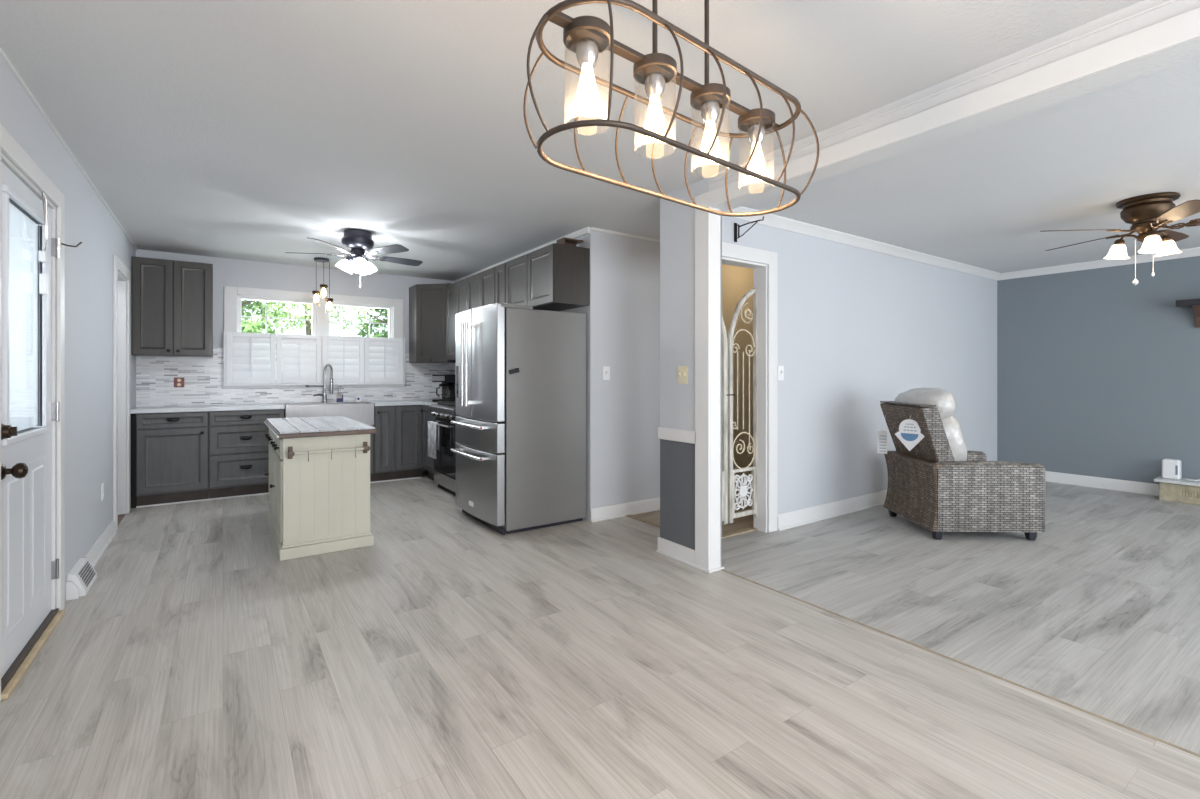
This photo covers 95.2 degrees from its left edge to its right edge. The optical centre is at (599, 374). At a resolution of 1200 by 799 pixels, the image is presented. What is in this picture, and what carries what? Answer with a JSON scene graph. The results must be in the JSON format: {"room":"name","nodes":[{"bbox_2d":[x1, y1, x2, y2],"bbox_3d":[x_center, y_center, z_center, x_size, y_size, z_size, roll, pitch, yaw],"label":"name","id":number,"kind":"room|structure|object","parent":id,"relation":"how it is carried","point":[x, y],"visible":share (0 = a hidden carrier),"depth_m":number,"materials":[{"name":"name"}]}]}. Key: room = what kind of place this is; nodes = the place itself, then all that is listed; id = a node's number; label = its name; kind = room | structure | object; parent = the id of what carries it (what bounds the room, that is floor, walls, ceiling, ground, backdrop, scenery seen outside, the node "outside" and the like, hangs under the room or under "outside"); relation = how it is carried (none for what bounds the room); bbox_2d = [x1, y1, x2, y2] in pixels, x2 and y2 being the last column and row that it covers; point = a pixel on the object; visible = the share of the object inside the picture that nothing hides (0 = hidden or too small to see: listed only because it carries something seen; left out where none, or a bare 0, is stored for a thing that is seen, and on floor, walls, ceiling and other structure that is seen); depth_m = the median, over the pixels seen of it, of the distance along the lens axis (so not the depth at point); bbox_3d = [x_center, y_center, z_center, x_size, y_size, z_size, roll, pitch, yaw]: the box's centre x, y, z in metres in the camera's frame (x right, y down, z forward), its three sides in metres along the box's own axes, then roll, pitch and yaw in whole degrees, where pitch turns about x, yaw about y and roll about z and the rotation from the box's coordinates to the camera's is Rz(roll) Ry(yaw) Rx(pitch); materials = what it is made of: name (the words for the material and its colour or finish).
{"room":"dining area","nodes":[
{"label":"dining area","id":0,"kind":"room"},
{"bbox_2d":[9,274,20,430],"bbox_3d":[-4.450,-0.005,4.242,0.880,2.450,1.835,0,0,-35],"label":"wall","id":1,"kind":"structure","parent":0,"point":[14,274],"depth_m":3.77,"materials":[{"name":"paint"}]},
{"bbox_2d":[0,57,135,600],"bbox_3d":[-1.981,-0.005,1.537,0.120,2.450,9.180,0,0,-35],"label":"wall","id":2,"kind":"structure","parent":0,"point":[89,265],"depth_m":3.36,"materials":[{"name":"paint"}]},
{"bbox_2d":[1,608,58,692],"bbox_3d":[-2.530,1.192,2.398,0.072,0.012,0.890,0,0,-35],"label":"trim","id":3,"kind":"structure","parent":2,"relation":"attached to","point":[18,661],"depth_m":2.36,"materials":[{"name":"brown"}]},
{"bbox_2d":[0,123,64,701],"bbox_3d":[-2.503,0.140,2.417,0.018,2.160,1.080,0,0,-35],"label":"trim","id":4,"kind":"structure","parent":2,"relation":"attached to","point":[9,146],"depth_m":2.79,"materials":[{"name":"paint"}]},
{"bbox_2d":[1,610,64,699],"bbox_3d":[-2.537,1.209,2.393,0.135,0.022,0.900,0,0,-35],"label":"threshold","id":5,"kind":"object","parent":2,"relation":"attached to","point":[24,666],"depth_m":2.33,"materials":[{"name":"brown wood"}]},
{"bbox_2d":[1,161,81,677],"bbox_3d":[-2.516,0.175,2.446,0.154,2.020,0.937,0,0,-35],"label":"door","id":6,"kind":"structure","parent":2,"relation":"in","point":[28,570],"depth_m":2.40,"materials":[{"name":"paint"}]},
{"bbox_2d":[9,202,37,430],"bbox_3d":[-2.529,-0.238,2.387,0.001,0.956,0.552,0,0,-35],"label":"mini blind","id":7,"kind":"object","parent":6,"relation":"attached to","point":[23,227],"depth_m":2.43,"materials":[{"name":"white plastic"}]},
{"bbox_2d":[38,191,47,262],"bbox_3d":[-2.612,-0.696,2.569,0.027,0.331,0.052,0,0,-35],"label":"sensor","id":8,"kind":"object","parent":6,"relation":"attached to","point":[42,255],"visible":1,"depth_m":2.56,"materials":[{"name":"white plastic"}]},
{"bbox_2d":[39,273,48,294],"bbox_3d":[-2.620,-0.427,2.579,0.026,0.095,0.036,0,0,-35],"label":"sensor","id":9,"kind":"object","parent":6,"relation":"attached to","point":[43,278],"visible":1,"depth_m":2.57,"materials":[{"name":"white plastic"}]},
{"bbox_2d":[0,47,137,250],"bbox_3d":[-1.927,-1.223,1.575,0.012,0.014,9.180,0,0,-35],"label":"trim","id":10,"kind":"structure","parent":2,"relation":"attached to","point":[3,56],"depth_m":2.72,"materials":[{"name":"paint"}]},
{"bbox_2d":[84,520,116,567],"bbox_3d":[-3.447,1.167,3.794,0.026,0.105,1.040,0,0,-35],"label":"baseboard","id":11,"kind":"structure","parent":2,"relation":"attached to","point":[94,554],"depth_m":3.75,"materials":[{"name":"paint"}]},
{"bbox_2d":[101,483,103,500],"bbox_3d":[-3.493,0.820,3.847,0.010,0.116,0.072,0,0,-35],"label":"wall outlet","id":12,"kind":"object","parent":2,"relation":"attached to","point":[102,484],"visible":1,"depth_m":3.83,"materials":[{"name":"white plastic"}]},
{"bbox_2d":[113,255,129,530],"bbox_3d":[-3.982,0.145,4.564,0.018,2.150,0.815,0,0,-35],"label":"trim","id":13,"kind":"structure","parent":2,"relation":"attached to","point":[118,265],"depth_m":4.30,"materials":[{"name":"paint"}]},
{"bbox_2d":[118,272,125,514],"bbox_3d":[-4.039,0.190,4.525,0.120,2.060,0.635,0,0,-35],"label":"trim","id":14,"kind":"structure","parent":2,"relation":"attached to","point":[121,280],"depth_m":4.79,"materials":[{"name":"paint"}]},
{"bbox_2d":[136,477,420,507],"bbox_3d":[-3.198,1.214,5.764,2.610,0.012,0.012,0,0,-35],"label":"trim","id":15,"kind":"structure","parent":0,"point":[413,477],"depth_m":5.40,"materials":[{"name":"paint"}]},
{"bbox_2d":[136,249,455,470],"bbox_3d":[-3.240,-0.005,6.309,3.220,2.450,0.132,0,0,-35],"label":"wall","id":16,"kind":"structure","parent":0,"point":[203,376],"depth_m":5.94,"materials":[{"name":"tile"}]},
{"bbox_2d":[132,256,212,356],"bbox_3d":[-4.172,-0.643,5.370,0.614,0.917,0.382,0,0,-35],"label":"upper cabinet","id":17,"kind":"object","parent":16,"relation":"attached to","point":[172,300],"visible":1,"depth_m":5.24,"materials":[{"name":"grey wood"}]},
{"bbox_2d":[174,377,183,386],"bbox_3d":[-4.249,0.075,5.527,0.085,0.100,0.010,0,0,-35],"label":"wall outlet","id":18,"kind":"object","parent":16,"relation":"attached to","point":[178,381],"visible":1,"depth_m":5.53,"materials":[{"name":"red plastic"}]},
{"bbox_2d":[223,286,404,388],"bbox_3d":[-3.212,-0.395,6.290,1.851,1.080,0.195,0,0,-35],"label":"window","id":19,"kind":"structure","parent":16,"relation":"in","point":[233,316],"depth_m":6.24,"materials":[{"name":"paint"}]},
{"bbox_2d":[226,332,275,383],"bbox_3d":[-3.712,-0.177,5.835,0.449,0.545,0.066,0,0,-35],"label":"window shutter","id":20,"kind":"object","parent":19,"relation":"attached to","point":[246,363],"visible":1,"depth_m":5.84,"materials":[{"name":"paint"}]},
{"bbox_2d":[276,334,321,383],"bbox_3d":[-3.342,-0.177,6.090,0.443,0.545,0.066,0,0,-35],"label":"window shutter","id":21,"kind":"object","parent":19,"relation":"attached to","point":[295,364],"visible":1,"depth_m":6.09,"materials":[{"name":"paint"}]},
{"bbox_2d":[322,335,363,382],"bbox_3d":[-2.971,-0.177,6.345,0.449,0.545,0.066,0,0,-35],"label":"window shutter","id":22,"kind":"object","parent":19,"relation":"attached to","point":[347,365],"visible":1,"depth_m":6.35,"materials":[{"name":"paint"}]},
{"bbox_2d":[364,337,402,382],"bbox_3d":[-2.600,-0.177,6.600,0.443,0.545,0.066,0,0,-35],"label":"window shutter","id":23,"kind":"object","parent":19,"relation":"attached to","point":[379,367],"visible":1,"depth_m":6.60,"materials":[{"name":"paint"}]},
{"bbox_2d":[409,283,455,363],"bbox_3d":[-1.961,-0.620,6.754,0.610,0.940,0.610,0,0,-35],"label":"upper cabinet","id":24,"kind":"object","parent":16,"relation":"attached to","point":[427,302],"visible":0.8,"depth_m":6.54,"materials":[{"name":"grey wood"}]},
{"bbox_2d":[0,471,1199,798],"bbox_3d":[1.198,1.245,3.727,9.400,0.050,9.180,0,0,-35],"label":"floor","id":25,"kind":"structure","parent":0,"point":[450,655],"depth_m":2.32,"materials":[{"name":"grey laminate"}]},
{"bbox_2d":[66,558,96,600],"bbox_3d":[-2.956,1.153,3.125,0.075,0.134,0.360,0,0,-35],"label":"floor vent","id":26,"kind":"object","parent":25,"relation":"in","point":[81,577],"visible":1,"depth_m":3.04,"materials":[{"name":"paint"}]},
{"bbox_2d":[130,414,136,508],"bbox_3d":[-4.380,0.786,5.167,0.041,0.868,0.380,0,0,-35],"label":"filler panel","id":27,"kind":"object","parent":25,"relation":"on","point":[133,498],"visible":0.57,"depth_m":5.01,"materials":[{"name":"black wood"}]},
{"bbox_2d":[136,411,208,505],"bbox_3d":[-4.125,0.785,5.311,0.540,0.870,0.492,0,0,-35],"label":"base cabinet","id":28,"kind":"object","parent":25,"relation":"on","point":[172,448],"visible":0.94,"depth_m":5.14,"materials":[{"name":"grey wood"}]},
{"bbox_2d":[209,409,283,498],"bbox_3d":[-3.641,0.785,5.650,0.635,0.870,0.483,0,0,-35],"label":"base cabinet","id":29,"kind":"object","parent":25,"relation":"on","point":[238,443],"visible":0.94,"depth_m":5.44,"materials":[{"name":"grey wood"}]},
{"bbox_2d":[264,416,376,560],"bbox_3d":[-2.213,0.795,4.259,0.619,0.849,1.398,0,0,-35],"label":"kitchen island","id":30,"kind":"object","parent":25,"relation":"on","point":[319,473],"visible":1,"depth_m":3.77,"materials":[{"name":"beige paint"}]},
{"bbox_2d":[370,425,373,481],"bbox_3d":[-3.015,0.892,6.075,0.872,0.655,0.492,0,0,-35],"label":"base cabinet","id":31,"kind":"object","parent":25,"relation":"on","point":[371,435],"visible":0.04,"depth_m":6.14,"materials":[{"name":"grey wood"}]},
{"bbox_2d":[373,405,422,481],"bbox_3d":[-2.429,0.785,6.479,0.545,0.870,0.492,0,0,-35],"label":"base cabinet","id":32,"kind":"object","parent":25,"relation":"on","point":[398,437],"visible":0.88,"depth_m":6.30,"materials":[{"name":"grey wood"}]},
{"bbox_2d":[420,405,435,480],"bbox_3d":[-1.727,0.785,6.385,0.602,0.870,0.560,0,0,-35],"label":"base cabinet","id":33,"kind":"object","parent":25,"relation":"on","point":[427,462],"visible":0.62,"depth_m":6.35,"materials":[{"name":"grey wood"}]},
{"bbox_2d":[130,399,436,413],"bbox_3d":[-2.912,0.331,5.834,3.218,0.038,1.023,0,0,-35],"label":"countertop","id":34,"kind":"structure","parent":33,"relation":"on","point":[197,408],"depth_m":5.46,"materials":[{"name":"stone"}]},
{"bbox_2d":[305,364,333,402],"bbox_3d":[-3.146,0.093,6.132,0.278,0.437,0.139,0,0,-35],"label":"kitchen faucet","id":35,"kind":"object","parent":34,"relation":"on","point":[324,394],"visible":1,"depth_m":6.16,"materials":[{"name":"silver metal"}]},
{"bbox_2d":[283,402,373,424],"bbox_3d":[-2.980,0.438,6.024,0.868,0.245,0.364,0,0,-35],"label":"farmhouse sink","id":36,"kind":"object","parent":34,"relation":"in","point":[363,412],"visible":0.48,"depth_m":5.93,"materials":[{"name":"ceramic"}]},
{"bbox_2d":[432,373,455,401],"bbox_3d":[-1.807,0.146,6.370,0.204,0.332,0.279,0,0,25],"label":"coffee maker","id":37,"kind":"object","parent":34,"relation":"on","point":[448,380],"visible":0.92,"depth_m":6.34,"materials":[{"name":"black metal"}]},
{"bbox_2d":[427,401,457,495],"bbox_3d":[-1.375,0.751,5.792,0.706,0.937,0.760,0,0,-35],"label":"gas range","id":38,"kind":"object","parent":25,"relation":"on","point":[444,412],"visible":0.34,"depth_m":5.61,"materials":[{"name":"silver metal"}]},
{"bbox_2d":[428,421,438,458],"bbox_3d":[-1.740,0.673,5.717,0.045,0.373,0.271,0,0,-35],"label":"kitchen towel","id":39,"kind":"object","parent":38,"relation":"hanging from","point":[433,429],"visible":0.95,"depth_m":5.68,"materials":[{"name":"white fabric"}]},
{"bbox_2d":[427,419,457,477],"bbox_3d":[-1.621,0.750,5.622,0.108,0.540,0.740,0,0,-35],"label":"oven","id":40,"kind":"object","parent":38,"relation":"in","point":[445,461],"depth_m":5.61,"materials":[{"name":"black metal"}]},
{"bbox_2d":[429,404,456,420],"bbox_3d":[-1.360,0.387,5.802,0.670,0.144,0.760,0,0,-35],"label":"cooktop","id":41,"kind":"object","parent":38,"relation":"in","point":[442,412],"depth_m":5.61,"materials":[{"name":"silver metal"}]},
{"bbox_2d":[451,303,585,534],"bbox_3d":[-0.742,0.336,4.689,0.904,1.769,0.905,0,0,-35],"label":"refrigerator","id":42,"kind":"object","parent":25,"relation":"on","point":[520,451],"visible":1,"depth_m":4.33,"materials":[{"name":"grey metal"}]},
{"bbox_2d":[509,368,519,373],"bbox_3d":[-0.655,-0.030,4.187,0.084,0.050,0.018,0,0,-35],"label":"clip","id":43,"kind":"object","parent":42,"relation":"attached to","point":[516,370],"visible":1,"depth_m":4.18,"materials":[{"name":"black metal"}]},
{"bbox_2d":[880,387,1044,540],"bbox_3d":[2.832,0.660,4.388,0.862,1.120,0.758,0,0,2],"label":"wicker armchair","id":44,"kind":"object","parent":25,"relation":"on","point":[939,485],"visible":1,"depth_m":4.05,"materials":[{"name":"grey wicker"}]},
{"bbox_2d":[877,416,886,453],"bbox_3d":[2.415,0.472,4.677,0.079,0.395,0.012,0,0,22],"label":"tag","id":45,"kind":"object","parent":44,"relation":"hanging from","point":[881,435],"visible":0.95,"depth_m":4.68,"materials":[{"name":"white paper"}]},
{"bbox_2d":[895,416,923,450],"bbox_3d":[2.414,0.432,4.251,0.054,0.316,0.220,0,0,-40],"label":"tag","id":46,"kind":"object","parent":44,"relation":"hanging from","point":[909,434],"visible":0.99,"depth_m":4.23,"materials":[{"name":"white paper"}]},
{"bbox_2d":[901,433,917,440],"bbox_3d":[2.393,0.482,4.234,0.002,0.058,0.128,0,0,-40],"label":"print","id":47,"kind":"object","parent":46,"relation":"attached to","point":[904,436],"depth_m":4.23},
{"bbox_2d":[895,387,957,418],"bbox_3d":[2.597,0.236,4.377,0.310,0.272,0.578,0,0,2],"label":"cushion","id":48,"kind":"object","parent":44,"relation":"on","point":[946,404],"depth_m":4.16,"materials":[{"name":"leather"}]},
{"bbox_2d":[941,415,966,460],"bbox_3d":[2.689,0.509,4.391,0.326,0.491,0.534,0,0,2],"label":"cushion","id":49,"kind":"object","parent":44,"relation":"on","point":[951,425],"depth_m":4.14,"materials":[{"name":"fabric"}]},
{"bbox_2d":[1154,476,1199,504],"bbox_3d":[5.890,1.117,4.924,0.288,0.205,1.250,0,0,-35],"label":"hearth","id":50,"kind":"object","parent":25,"relation":"on","point":[1181,490],"visible":1,"depth_m":5.23,"materials":[{"name":"beige stone"}]},
{"bbox_2d":[1162,458,1181,479],"bbox_3d":[5.593,0.920,5.357,0.111,0.190,0.124,0,0,-35],"label":"router","id":51,"kind":"object","parent":50,"relation":"on","point":[1171,468],"visible":1,"depth_m":5.32,"materials":[{"name":"white plastic"}]},
{"bbox_2d":[0,0,1199,280],"bbox_3d":[1.568,-1.270,3.982,8.700,0.080,9.380,0,0,-35],"label":"ceiling","id":52,"kind":"structure","parent":0,"point":[251,130],"depth_m":2.65,"materials":[{"name":"paint"}]},
{"bbox_2d":[312,257,332,309],"bbox_3d":[-2.941,-0.945,5.809,0.159,0.570,0.177,0,0,21],"label":"pendant light","id":53,"kind":"object","parent":52,"relation":"hanging from","point":[323,286],"visible":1,"depth_m":5.77,"materials":[{"name":"grey metal"}]},
{"bbox_2d":[285,229,422,287],"bbox_3d":[-2.077,-0.988,4.739,1.096,0.485,1.096,0,0,-35],"label":"ceiling fan","id":54,"kind":"object","parent":52,"relation":"hanging from","point":[359,241],"visible":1,"depth_m":4.64,"materials":[{"name":"grey metal"}]},
{"bbox_2d":[523,0,818,216],"bbox_3d":[0.209,-0.856,1.363,0.914,0.748,0.362,0,0,-40],"label":"chandelier","id":55,"kind":"object","parent":52,"relation":"hanging from","point":[587,36],"visible":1,"depth_m":1.28,"materials":[{"name":"brown metal"}]},
{"bbox_2d":[563,15,610,52],"bbox_3d":[-0.027,-0.634,1.168,0.103,0.207,0.103,0,0,-35],"label":"socket","id":56,"kind":"object","parent":55,"relation":"on","point":[581,34],"depth_m":1.15,"materials":[{"name":"brown metal"}]},
{"bbox_2d":[576,37,598,68],"bbox_3d":[-0.027,-0.682,1.168,0.048,0.048,0.048,0,0,-40],"label":"socket","id":57,"kind":"object","parent":55,"relation":"attached to","point":[587,48],"depth_m":1.15,"materials":[{"name":"silver metal"}]},
{"bbox_2d":[645,72,664,98],"bbox_3d":[0.130,-0.682,1.298,0.048,0.048,0.048,0,0,-40],"label":"socket","id":58,"kind":"object","parent":55,"relation":"attached to","point":[654,81],"depth_m":1.28,"materials":[{"name":"silver metal"}]},
{"bbox_2d":[633,53,676,84],"bbox_3d":[0.130,-0.634,1.298,0.103,0.207,0.103,0,0,-35],"label":"cap","id":59,"kind":"object","parent":55,"relation":"on","point":[652,68],"depth_m":1.28,"materials":[{"name":"brown metal"}]},
{"bbox_2d":[701,100,719,124],"bbox_3d":[0.288,-0.682,1.428,0.048,0.048,0.048,0,0,-40],"label":"socket","id":60,"kind":"object","parent":55,"relation":"attached to","point":[710,109],"depth_m":1.41,"materials":[{"name":"silver metal"}]},
{"bbox_2d":[690,83,730,110],"bbox_3d":[0.288,-0.634,1.428,0.103,0.207,0.103,0,0,-35],"label":"cap","id":61,"kind":"object","parent":55,"relation":"on","point":[708,96],"depth_m":1.41,"materials":[{"name":"brown metal"}]},
{"bbox_2d":[748,123,764,144],"bbox_3d":[0.445,-0.682,1.558,0.048,0.048,0.048,0,0,-40],"label":"socket","id":62,"kind":"object","parent":55,"relation":"attached to","point":[753,129],"depth_m":1.54,"materials":[{"name":"silver metal"}]},
{"bbox_2d":[738,108,774,132],"bbox_3d":[0.445,-0.634,1.558,0.103,0.207,0.103,0,0,-35],"label":"cap","id":63,"kind":"object","parent":55,"relation":"on","point":[748,121],"depth_m":1.54,"materials":[{"name":"brown metal"}]},
{"bbox_2d":[1040,192,1199,284],"bbox_3d":[3.870,-0.930,3.847,1.263,0.600,1.299,0,0,-35],"label":"ceiling fan","id":64,"kind":"object","parent":52,"relation":"hanging from","point":[1147,213],"visible":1,"depth_m":3.77,"materials":[{"name":"brown metal"}]},
{"bbox_2d":[584,230,659,520],"bbox_3d":[0.263,-0.005,4.855,0.900,2.450,0.100,0,0,-35],"label":"wall","id":65,"kind":"structure","parent":0,"point":[623,311],"depth_m":4.75,"materials":[{"name":"paint"}]},
{"bbox_2d":[603,366,609,379],"bbox_3d":[0.058,-0.015,4.641,0.072,0.116,0.020,0,0,-35],"label":"light switch","id":66,"kind":"object","parent":65,"relation":"attached to","point":[606,369],"visible":1,"depth_m":4.64,"materials":[{"name":"white plastic"}]},
{"bbox_2d":[590,497,659,521],"bbox_3d":[0.298,1.167,4.803,0.900,0.105,0.026,0,0,-35],"label":"baseboard","id":67,"kind":"structure","parent":65,"relation":"attached to","point":[637,507],"depth_m":4.74,"materials":[{"name":"paint"}]},
{"bbox_2d":[590,227,659,241],"bbox_3d":[0.294,-1.219,4.809,0.900,0.022,0.012,0,0,-35],"label":"trim","id":68,"kind":"structure","parent":65,"relation":"attached to","point":[591,228],"depth_m":4.75,"materials":[{"name":"paint"}]},
{"bbox_2d":[561,177,708,549],"bbox_3d":[-0.563,-0.005,5.320,0.133,2.450,4.558,0,0,-35],"label":"wall","id":69,"kind":"structure","parent":0,"point":[677,221],"depth_m":3.64,"materials":[{"name":"paint"}]},
{"bbox_2d":[446,278,466,359],"bbox_3d":[-1.487,-0.618,6.294,0.350,0.876,0.675,0,0,-35],"label":"upper cabinet","id":70,"kind":"object","parent":69,"relation":"attached to","point":[456,293],"visible":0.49,"depth_m":6.29,"materials":[{"name":"grey wood"}]},
{"bbox_2d":[467,267,494,309],"bbox_3d":[-1.085,-0.748,5.711,0.350,0.616,0.734,0,0,-35],"label":"upper cabinet","id":71,"kind":"object","parent":69,"relation":"attached to","point":[480,286],"visible":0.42,"depth_m":5.58,"materials":[{"name":"grey wood"}]},
{"bbox_2d":[495,263,505,303],"bbox_3d":[-0.809,-0.618,5.309,0.350,0.876,0.233,0,0,-35],"label":"upper cabinet","id":72,"kind":"object","parent":69,"relation":"attached to","point":[500,270],"visible":0.18,"depth_m":5.22,"materials":[{"name":"grey wood"}]},
{"bbox_2d":[454,227,589,282],"bbox_3d":[-0.994,-1.205,5.860,0.030,0.050,3.180,0,0,-35],"label":"trim","id":73,"kind":"structure","parent":69,"relation":"attached to","point":[584,231],"depth_m":5.18,"materials":[{"name":"paint"}]},
{"bbox_2d":[506,243,589,310],"bbox_3d":[-0.485,-0.818,4.839,0.350,0.476,0.901,0,0,-35],"label":"upper cabinet","id":74,"kind":"object","parent":69,"relation":"attached to","point":[555,276],"visible":0.82,"depth_m":4.54,"materials":[{"name":"grey wood"}]},
{"bbox_2d":[557,237,582,245],"bbox_3d":[-0.252,-1.093,4.598,0.190,0.075,0.120,0,0,-35],"label":"wooden crate","id":75,"kind":"object","parent":74,"relation":"on","point":[567,241],"visible":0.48,"depth_m":4.57,"materials":[{"name":"brown wood"}]},
{"bbox_2d":[658,427,695,443],"bbox_3d":[0.548,0.399,3.653,0.104,0.082,0.376,0,0,-35],"label":"trim","id":76,"kind":"structure","parent":69,"relation":"on","point":[680,435],"depth_m":3.61,"materials":[{"name":"paint"}]},
{"bbox_2d":[678,366,687,383],"bbox_3d":[0.537,0.000,3.587,0.020,0.116,0.085,0,0,-35],"label":"light switch","id":77,"kind":"object","parent":69,"relation":"attached to","point":[682,370],"visible":1,"depth_m":3.59,"materials":[{"name":"beige plastic"}]},
{"bbox_2d":[656,537,723,572],"bbox_3d":[0.585,1.170,3.612,0.138,0.100,0.502,0,0,-35],"label":"baseboard","id":78,"kind":"structure","parent":69,"relation":"attached to","point":[681,553],"depth_m":3.60,"materials":[{"name":"paint"}]},
{"bbox_2d":[695,207,721,569],"bbox_3d":[0.686,0.089,3.465,0.118,2.262,0.121,0,0,-35],"label":"trim","id":79,"kind":"structure","parent":69,"relation":"attached to","point":[708,226],"depth_m":3.42,"materials":[{"name":"paint"}]},
{"bbox_2d":[626,515,1199,756],"bbox_3d":[1.806,1.242,2.215,0.352,0.056,6.000,0,0,-35],"label":"trim","id":80,"kind":"structure","parent":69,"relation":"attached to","point":[630,516],"depth_m":2.28,"materials":[{"name":"brown wood"}]},
{"bbox_2d":[709,0,1176,183],"bbox_3d":[1.986,-1.189,1.495,0.010,0.008,4.610,0,0,-35],"label":"trim","id":81,"kind":"structure","parent":69,"relation":"attached to","point":[1169,1],"depth_m":2.15,"materials":[{"name":"paint"}]},
{"bbox_2d":[695,0,1199,211],"bbox_3d":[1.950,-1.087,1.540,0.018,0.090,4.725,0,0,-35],"label":"ceiling beam","id":82,"kind":"structure","parent":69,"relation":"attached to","point":[1182,28],"depth_m":2.12,"materials":[{"name":"paint"}]},
{"bbox_2d":[722,264,753,493],"bbox_3d":[1.833,-0.005,5.378,2.280,2.450,1.020,0,0,-35],"label":"wall","id":83,"kind":"structure","parent":0,"point":[737,281],"depth_m":5.61,"materials":[{"name":"paint"}]},
{"bbox_2d":[722,216,996,531],"bbox_3d":[2.638,-0.005,5.240,5.310,2.450,0.120,0,0,-35],"label":"wall","id":84,"kind":"structure","parent":0,"point":[859,329],"depth_m":4.96,"materials":[{"name":"paint"}]},
{"bbox_2d":[722,316,727,524],"bbox_3d":[0.797,0.215,4.021,0.385,1.810,0.038,0,0,-35],"label":"gate","id":85,"kind":"object","parent":84,"relation":"attached to","point":[724,334],"visible":0.16,"depth_m":4.10,"materials":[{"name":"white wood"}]},
{"bbox_2d":[722,527,756,538],"bbox_3d":[0.920,1.229,4.121,0.790,0.042,0.055,0,0,-35],"label":"trim","id":86,"kind":"structure","parent":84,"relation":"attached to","point":[750,529],"depth_m":4.20,"materials":[{"name":"brown wood"}]},
{"bbox_2d":[727,288,757,522],"bbox_3d":[1.093,0.210,4.219,0.376,1.820,0.049,0,0,-35],"label":"gate","id":87,"kind":"object","parent":84,"relation":"attached to","point":[743,490],"visible":1,"depth_m":4.22,"materials":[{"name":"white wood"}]},
{"bbox_2d":[722,257,766,532],"bbox_3d":[0.952,0.182,4.079,0.755,2.075,0.120,0,0,-35],"label":"trim","id":88,"kind":"structure","parent":84,"relation":"attached to","point":[760,270],"depth_m":4.26,"materials":[{"name":"paint"}]},
{"bbox_2d":[734,216,763,241],"bbox_3d":[1.071,-1.050,3.940,0.028,0.140,0.246,0,0,-38],"label":"bracket","id":89,"kind":"object","parent":84,"relation":"attached to","point":[756,221],"visible":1,"depth_m":4.00,"materials":[{"name":"black metal"}]},
{"bbox_2d":[722,242,777,532],"bbox_3d":[0.991,0.130,4.022,0.965,2.180,0.018,0,0,-35],"label":"trim","id":90,"kind":"structure","parent":84,"relation":"attached to","point":[729,250],"depth_m":4.25,"materials":[{"name":"paint"}]},
{"bbox_2d":[778,366,783,379],"bbox_3d":[1.434,-0.015,4.327,0.072,0.116,0.020,0,0,-35],"label":"light switch","id":91,"kind":"object","parent":84,"relation":"attached to","point":[780,368],"visible":1,"depth_m":4.33,"materials":[{"name":"white plastic"}]},
{"bbox_2d":[778,490,886,530],"bbox_3d":[3.133,1.160,5.492,4.210,0.120,0.026,0,0,-35],"label":"baseboard","id":92,"kind":"structure","parent":84,"relation":"attached to","point":[791,519],"depth_m":4.69,"materials":[{"name":"paint"}]},
{"bbox_2d":[722,206,1000,279],"bbox_3d":[2.750,-1.192,5.207,5.165,0.075,0.062,0,0,-35],"label":"trim","id":93,"kind":"structure","parent":84,"relation":"attached to","point":[771,220],"depth_m":4.88,"materials":[{"name":"paint"}]},
{"bbox_2d":[997,256,1199,483],"bbox_3d":[6.273,-0.005,4.732,0.100,2.450,5.080,0,0,-35],"label":"wall","id":94,"kind":"structure","parent":0,"point":[1098,371],"depth_m":5.90,"materials":[{"name":"paint"}]},
{"bbox_2d":[997,247,1199,280],"bbox_3d":[6.240,-1.192,4.637,0.062,0.075,4.960,0,0,-35],"label":"trim","id":95,"kind":"structure","parent":94,"relation":"attached to","point":[1191,252],"depth_m":5.90,"materials":[{"name":"paint"}]},
{"bbox_2d":[1045,471,1158,495],"bbox_3d":[6.255,1.163,4.647,0.026,0.115,4.960,0,0,-35],"label":"baseboard","id":96,"kind":"structure","parent":94,"relation":"attached to","point":[1064,478],"depth_m":5.88,"materials":[{"name":"paint"}]},
{"bbox_2d":[1176,298,1199,327],"bbox_3d":[6.041,-0.590,4.767,0.238,0.260,1.400,0,0,-35],"label":"mantel shelf","id":97,"kind":"object","parent":94,"relation":"attached to","point":[1188,303],"visible":1,"depth_m":5.23,"materials":[{"name":"brown wood"}]},
{"label":"outside","id":98,"kind":"structure","parent":0,"visible":0},
{"bbox_3d":[-12.583,1.680,20.038,30.000,0.080,32.720,0,0,-35],"label":"lawn","id":99,"kind":"structure","parent":98,"visible":0},
{"bbox_2d":[242,300,281,350],"bbox_3d":[-6.462,-0.325,9.116,2.163,3.921,2.387,0,0,-35],"label":"tree","id":100,"kind":"object","parent":99,"relation":"on","point":[251,327],"visible":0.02,"depth_m":9.39,"materials":[{"name":"green plant"}]},
{"bbox_2d":[242,301,373,351],"bbox_3d":[-7.450,-1.351,14.043,3.002,5.971,3.507,0,0,16],"label":"tree","id":101,"kind":"object","parent":99,"relation":"on","point":[307,307],"visible":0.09,"depth_m":13.63,"materials":[{"name":"green plant"}]},
{"bbox_2d":[355,308,387,346],"bbox_3d":[-3.795,-0.350,11.265,2.536,3.971,1.999,0,0,35],"label":"tree","id":102,"kind":"object","parent":99,"relation":"on","point":[379,335],"visible":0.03,"depth_m":11.03,"materials":[{"name":"green plant"}]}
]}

